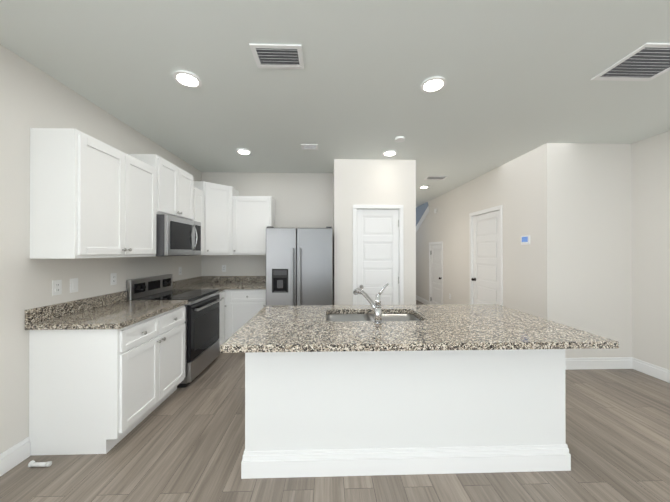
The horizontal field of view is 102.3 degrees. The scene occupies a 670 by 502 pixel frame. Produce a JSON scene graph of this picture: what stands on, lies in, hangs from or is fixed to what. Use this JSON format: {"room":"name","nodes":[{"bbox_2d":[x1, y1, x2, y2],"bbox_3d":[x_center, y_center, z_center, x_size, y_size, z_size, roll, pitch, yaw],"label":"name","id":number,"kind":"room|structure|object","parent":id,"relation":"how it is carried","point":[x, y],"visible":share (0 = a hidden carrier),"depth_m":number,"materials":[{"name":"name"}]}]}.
{"room":"kitchen","nodes":[
{"label":"kitchen","id":0,"kind":"room"},
{"bbox_2d":[0,44,201,453],"bbox_3d":[-2.159,0.051,0.671,0.120,2.740,7.820,0,0,-2],"label":"wall","id":1,"kind":"structure","parent":0,"point":[32,96],"depth_m":1.87,"materials":[{"name":"white paint"}]},
{"bbox_2d":[0,437,29,475],"bbox_3d":[-2.052,1.349,-0.623,0.015,0.135,4.995,0,0,-2],"label":"baseboard","id":2,"kind":"structure","parent":1,"relation":"attached to","point":[14,456],"depth_m":1.78,"materials":[{"name":"white wood"}]},
{"bbox_2d":[52,280,61,295],"bbox_3d":[-2.135,0.281,2.072,0.008,0.114,0.070,0,0,-2],"label":"electrical outlet","id":3,"kind":"object","parent":1,"relation":"attached to","point":[56,287],"visible":1,"depth_m":2.06,"materials":[{"name":"white plastic"}]},
{"bbox_2d":[70,278,77,292],"bbox_3d":[-2.139,0.281,2.212,0.008,0.114,0.070,0,0,-2],"label":"light switch","id":4,"kind":"object","parent":1,"relation":"attached to","point":[73,284],"visible":1,"depth_m":2.21,"materials":[{"name":"white plastic"}]},
{"bbox_2d":[30,128,161,258],"bbox_3d":[-1.983,-0.403,2.336,0.325,0.914,0.895,0,0,-2],"label":"upper cabinet","id":5,"kind":"object","parent":1,"relation":"attached to","point":[91,197],"depth_m":1.99,"materials":[{"name":"white wood"}]},
{"bbox_2d":[111,273,116,284],"bbox_3d":[-2.152,0.272,2.622,0.008,0.114,0.070,0,0,-2],"label":"electrical outlet","id":6,"kind":"object","parent":1,"relation":"attached to","point":[113,278],"visible":1,"depth_m":2.62,"materials":[{"name":"white plastic"}]},
{"bbox_2d":[134,154,193,220],"bbox_3d":[-2.008,-0.693,3.169,0.325,0.615,0.765,0,0,-2],"label":"upper cabinet","id":7,"kind":"object","parent":1,"relation":"attached to","point":[177,184],"depth_m":3.12,"materials":[{"name":"white wood"}]},
{"bbox_2d":[156,214,200,255],"bbox_3d":[-1.933,-0.161,3.169,0.474,0.436,0.754,0,0,-2],"label":"microwave","id":8,"kind":"object","parent":7,"relation":"attached to","point":[177,236],"visible":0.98,"depth_m":2.98,"materials":[{"name":"grey metal"}]},
{"bbox_2d":[194,184,205,254],"bbox_3d":[-2.024,-0.398,3.702,0.325,0.914,0.300,0,0,-2],"label":"upper cabinet","id":9,"kind":"object","parent":1,"relation":"attached to","point":[199,193],"depth_m":3.78,"materials":[{"name":"white wood"}]},
{"bbox_2d":[194,181,238,254],"bbox_3d":[-1.895,-0.469,4.165,0.610,1.058,0.610,0,0,-2],"label":"upper cabinet","id":10,"kind":"object","parent":1,"relation":"attached to","point":[219,198],"depth_m":4.02,"materials":[{"name":"white wood"}]},
{"bbox_2d":[201,172,332,275],"bbox_3d":[-1.123,0.064,4.554,2.180,2.740,0.120,0,0,-2],"label":"wall","id":11,"kind":"structure","parent":0,"point":[302,200],"depth_m":4.50,"materials":[{"name":"white paint"}]},
{"bbox_2d":[234,196,274,254],"bbox_3d":[-1.294,-0.396,4.325,0.600,0.914,0.325,0,0,-2],"label":"upper cabinet","id":12,"kind":"object","parent":11,"relation":"attached to","point":[252,214],"depth_m":4.17,"materials":[{"name":"white wood"}]},
{"bbox_2d":[333,168,333,304],"bbox_3d":[0.014,0.064,4.687,0.100,2.740,1.520,0,0,-2],"label":"wall","id":13,"kind":"structure","parent":0,"point":[333,236],"depth_m":4.26,"materials":[{"name":"white paint"}]},
{"bbox_2d":[0,300,669,501],"bbox_3d":[0.720,1.480,3.463,6.040,0.100,13.240,0,0,-2],"label":"floor","id":14,"kind":"structure","parent":0,"point":[187,444],"depth_m":1.77,"materials":[{"name":"wood"}]},
{"bbox_2d":[28,460,51,466],"bbox_3d":[-1.949,1.407,1.784,0.125,0.036,0.036,0,0,-2],"label":"door stop","id":15,"kind":"object","parent":14,"relation":"on","point":[32,463],"visible":0.98,"depth_m":1.77,"materials":[{"name":"white plastic"}]},
{"bbox_2d":[29,305,185,454],"bbox_3d":[-1.836,0.986,2.336,0.620,0.880,0.895,0,0,-2],"label":"base cabinet","id":16,"kind":"object","parent":14,"relation":"on","point":[99,391],"depth_m":1.89,"materials":[{"name":"white wood"}]},
{"bbox_2d":[25,288,188,329],"bbox_3d":[-1.829,0.476,2.324,0.634,0.139,0.928,0,0,-2],"label":"countertop","id":17,"kind":"structure","parent":16,"relation":"on","point":[117,310],"depth_m":2.11,"materials":[{"name":"stone"}]},
{"bbox_2d":[126,274,221,387],"bbox_3d":[-1.812,0.864,3.170,0.717,1.130,0.756,0,0,-2],"label":"electric range","id":18,"kind":"object","parent":14,"relation":"on","point":[202,306],"visible":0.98,"depth_m":3.04,"materials":[{"name":"silver metal"}]},
{"bbox_2d":[218,290,224,350],"bbox_3d":[-1.876,0.991,3.705,0.620,0.880,0.305,0,0,-2],"label":"base cabinet","id":19,"kind":"object","parent":14,"relation":"on","point":[221,339],"depth_m":3.76,"materials":[{"name":"white wood"}]},
{"bbox_2d":[225,289,265,340],"bbox_3d":[-1.284,0.992,4.143,0.627,0.880,0.681,0,0,-2],"label":"base cabinet","id":20,"kind":"object","parent":14,"relation":"on","point":[240,305],"depth_m":3.87,"materials":[{"name":"white wood"}]},
{"bbox_2d":[172,280,228,291],"bbox_3d":[-1.856,0.480,3.682,0.660,0.139,0.257,0,0,-2],"label":"countertop","id":21,"kind":"structure","parent":20,"relation":"on","point":[221,285],"depth_m":3.95,"materials":[{"name":"stone"}]},
{"bbox_2d":[183,276,265,289],"bbox_3d":[-1.583,0.482,4.148,1.234,0.139,0.659,0,0,-2],"label":"countertop","id":22,"kind":"structure","parent":20,"relation":"on","point":[235,282],"depth_m":4.44,"materials":[{"name":"stone"}]},
{"bbox_2d":[266,226,332,305],"bbox_3d":[-0.495,0.550,4.038,0.905,1.763,0.895,0,0,-2],"label":"refrigerator","id":23,"kind":"object","parent":14,"relation":"on","point":[299,266],"visible":0.73,"depth_m":3.65,"materials":[{"name":"grey metal"}]},
{"bbox_2d":[241,351,570,478],"bbox_3d":[0.459,0.986,2.138,2.116,0.880,0.838,0,0,-2],"label":"kitchen island","id":24,"kind":"object","parent":14,"relation":"on","point":[375,388],"depth_m":1.73,"materials":[{"name":"white paint"}]},
{"bbox_2d":[220,304,618,354],"bbox_3d":[0.468,0.525,2.003,2.190,0.039,1.070,0,0,-2],"label":"island countertop","id":25,"kind":"structure","parent":24,"relation":"on","point":[446,327],"depth_m":1.69,"materials":[{"name":"multicoloured stone"}]},
{"bbox_2d":[352,283,387,322],"bbox_3d":[0.258,0.365,1.992,0.225,0.279,0.271,0,0,-2],"label":"faucet","id":26,"kind":"object","parent":25,"relation":"on","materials":[{"name":"silver metal"}]},
{"bbox_2d":[328,311,415,318],"bbox_3d":[0.299,0.640,2.143,0.780,0.215,0.440,0,0,-2],"label":"sink","id":27,"kind":"object","parent":25,"relation":"in","point":[331,314],"depth_m":2.34,"materials":[{"name":"silver metal"}]},
{"bbox_2d":[0,0,669,206],"bbox_3d":[0.720,-1.360,3.472,6.040,0.100,13.240,0,0,-2],"label":"ceiling","id":28,"kind":"structure","parent":0,"point":[518,75],"depth_m":2.02,"materials":[{"name":"white paint"}]},
{"bbox_2d":[173,70,201,87],"bbox_3d":[-1.119,-1.304,2.047,0.196,0.021,0.196,0,0,-2],"label":"recessed light","id":29,"kind":"object","parent":28,"relation":"in","point":[187,79],"visible":0.98,"depth_m":2.03,"materials":[{"name":"white plastic"}]},
{"bbox_2d":[236,148,251,154],"bbox_3d":[-1.192,-1.299,3.526,0.196,0.021,0.196,0,0,-2],"label":"recessed light","id":30,"kind":"object","parent":28,"relation":"in","point":[243,151],"visible":1,"depth_m":3.50,"materials":[{"name":"white plastic"}]},
{"bbox_2d":[249,43,303,68],"bbox_3d":[-0.382,-1.307,1.819,0.330,0.018,0.220,0,0,-2],"label":"ceiling vent","id":31,"kind":"object","parent":28,"relation":"in","point":[281,56],"visible":1,"depth_m":1.81,"materials":[{"name":"white metal"}]},
{"bbox_2d":[301,144,317,149],"bbox_3d":[-0.318,-1.302,3.381,0.210,0.014,0.160,0,0,-2],"label":"ceiling vent","id":32,"kind":"object","parent":28,"relation":"in","point":[309,146],"visible":0.98,"depth_m":3.37,"materials":[{"name":"white metal"}]},
{"bbox_2d":[382,150,396,155],"bbox_3d":[0.727,-1.299,3.582,0.196,0.021,0.196,0,0,-2],"label":"recessed light","id":33,"kind":"object","parent":28,"relation":"in","point":[389,153],"visible":1,"depth_m":3.56,"materials":[{"name":"white plastic"}]},
{"bbox_2d":[395,136,404,142],"bbox_3d":[0.750,-1.295,3.123,0.120,0.030,0.120,0,0,-2],"label":"smoke detector","id":34,"kind":"object","parent":28,"relation":"attached to","point":[398,139],"visible":1,"depth_m":3.10,"materials":[{"name":"white plastic"}]},
{"bbox_2d":[420,76,446,92],"bbox_3d":[0.770,-1.304,2.113,0.196,0.021,0.196,0,0,-2],"label":"recessed light","id":35,"kind":"object","parent":28,"relation":"in","point":[433,84],"visible":1,"depth_m":2.09,"materials":[{"name":"white plastic"}]},
{"bbox_2d":[424,176,447,179],"bbox_3d":[1.792,-1.298,4.794,0.360,0.018,0.220,0,0,-2],"label":"ceiling vent","id":36,"kind":"object","parent":28,"relation":"in","point":[435,177],"visible":0.98,"depth_m":4.75,"materials":[{"name":"white metal"}]},
{"bbox_2d":[591,43,669,80],"bbox_3d":[2.188,-1.307,1.885,0.460,0.020,0.360,0,0,-2],"label":"ceiling vent","id":37,"kind":"object","parent":28,"relation":"in","point":[647,61],"visible":1,"depth_m":1.91,"materials":[{"name":"white metal"}]},
{"bbox_2d":[334,159,415,304],"bbox_3d":[0.573,0.061,3.893,1.170,2.740,0.100,0,0,-2],"label":"wall","id":38,"kind":"structure","parent":0,"point":[344,186],"depth_m":3.84,"materials":[{"name":"white paint"}]},
{"bbox_2d":[353,205,403,304],"bbox_3d":[0.613,0.388,3.869,0.724,2.087,0.148,0,0,-2],"label":"pantry door","id":39,"kind":"structure","parent":38,"relation":"in","point":[378,257],"depth_m":3.86,"materials":[{"name":"white wood"}]},
{"bbox_2d":[416,147,538,316],"bbox_3d":[2.525,0.071,6.702,0.120,2.740,6.640,0,0,-2],"label":"wall","id":40,"kind":"structure","parent":0,"point":[520,189],"depth_m":4.19,"materials":[{"name":"white paint"}]},
{"bbox_2d":[416,295,428,304],"bbox_3d":[2.403,1.379,8.508,0.015,0.135,3.015,0,0,-2],"label":"baseboard","id":41,"kind":"structure","parent":40,"relation":"attached to","point":[423,300],"depth_m":7.47,"materials":[{"name":"white wood"}]},
{"bbox_2d":[416,202,428,231],"bbox_3d":[2.406,-0.925,8.502,0.011,2.133,2.992,0,0,-2],"label":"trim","id":42,"kind":"structure","parent":40,"relation":"attached to","point":[422,211],"depth_m":7.58,"materials":[{"name":"white"}]},
{"bbox_2d":[429,241,442,304],"bbox_3d":[2.495,0.610,6.590,0.148,1.661,0.822,0,0,-2],"label":"door","id":43,"kind":"structure","parent":40,"relation":"in","point":[435,273],"depth_m":6.63,"materials":[{"name":"white wood"}]},
{"bbox_2d":[469,205,502,305],"bbox_3d":[2.555,0.368,4.546,0.148,2.131,0.932,0,0,-2],"label":"hall door","id":44,"kind":"structure","parent":40,"relation":"in","point":[486,253],"depth_m":4.53,"materials":[{"name":"white wood"}]},
{"bbox_2d":[521,235,529,244],"bbox_3d":[2.545,-0.144,3.602,0.024,0.120,0.150,0,0,-2],"label":"thermostat","id":45,"kind":"object","parent":40,"relation":"attached to","point":[525,240],"visible":0.96,"depth_m":3.58,"materials":[{"name":"white plastic"}]},
{"bbox_2d":[539,143,552,320],"bbox_3d":[2.610,0.071,6.705,0.050,2.740,6.640,0,0,-2],"label":"wall","id":46,"kind":"structure","parent":0,"point":[545,153],"depth_m":3.27,"materials":[{"name":"white paint"}]},
{"bbox_2d":[553,143,631,357],"bbox_3d":[3.185,0.060,3.340,0.880,2.740,0.120,0,0,-2],"label":"wall","id":47,"kind":"structure","parent":0,"point":[585,236],"depth_m":3.28,"materials":[{"name":"white paint"}]},
{"bbox_2d":[565,357,631,369],"bbox_3d":[3.097,1.362,3.265,1.060,0.135,0.015,0,0,-2],"label":"baseboard","id":48,"kind":"structure","parent":47,"relation":"attached to","point":[600,363],"depth_m":3.26,"materials":[{"name":"white wood"}]},
{"bbox_2d":[631,130,669,369],"bbox_3d":[3.777,0.049,0.236,0.120,2.740,6.360,0,0,-2],"label":"wall","id":49,"kind":"structure","parent":0,"point":[650,157],"depth_m":3.09,"materials":[{"name":"white paint"}]},
{"bbox_2d":[632,357,669,382],"bbox_3d":[3.710,1.352,0.170,0.015,0.135,6.240,0,0,-2],"label":"baseboard","id":50,"kind":"structure","parent":49,"relation":"attached to","point":[658,372],"depth_m":3.08,"materials":[{"name":"white wood"}]}
]}

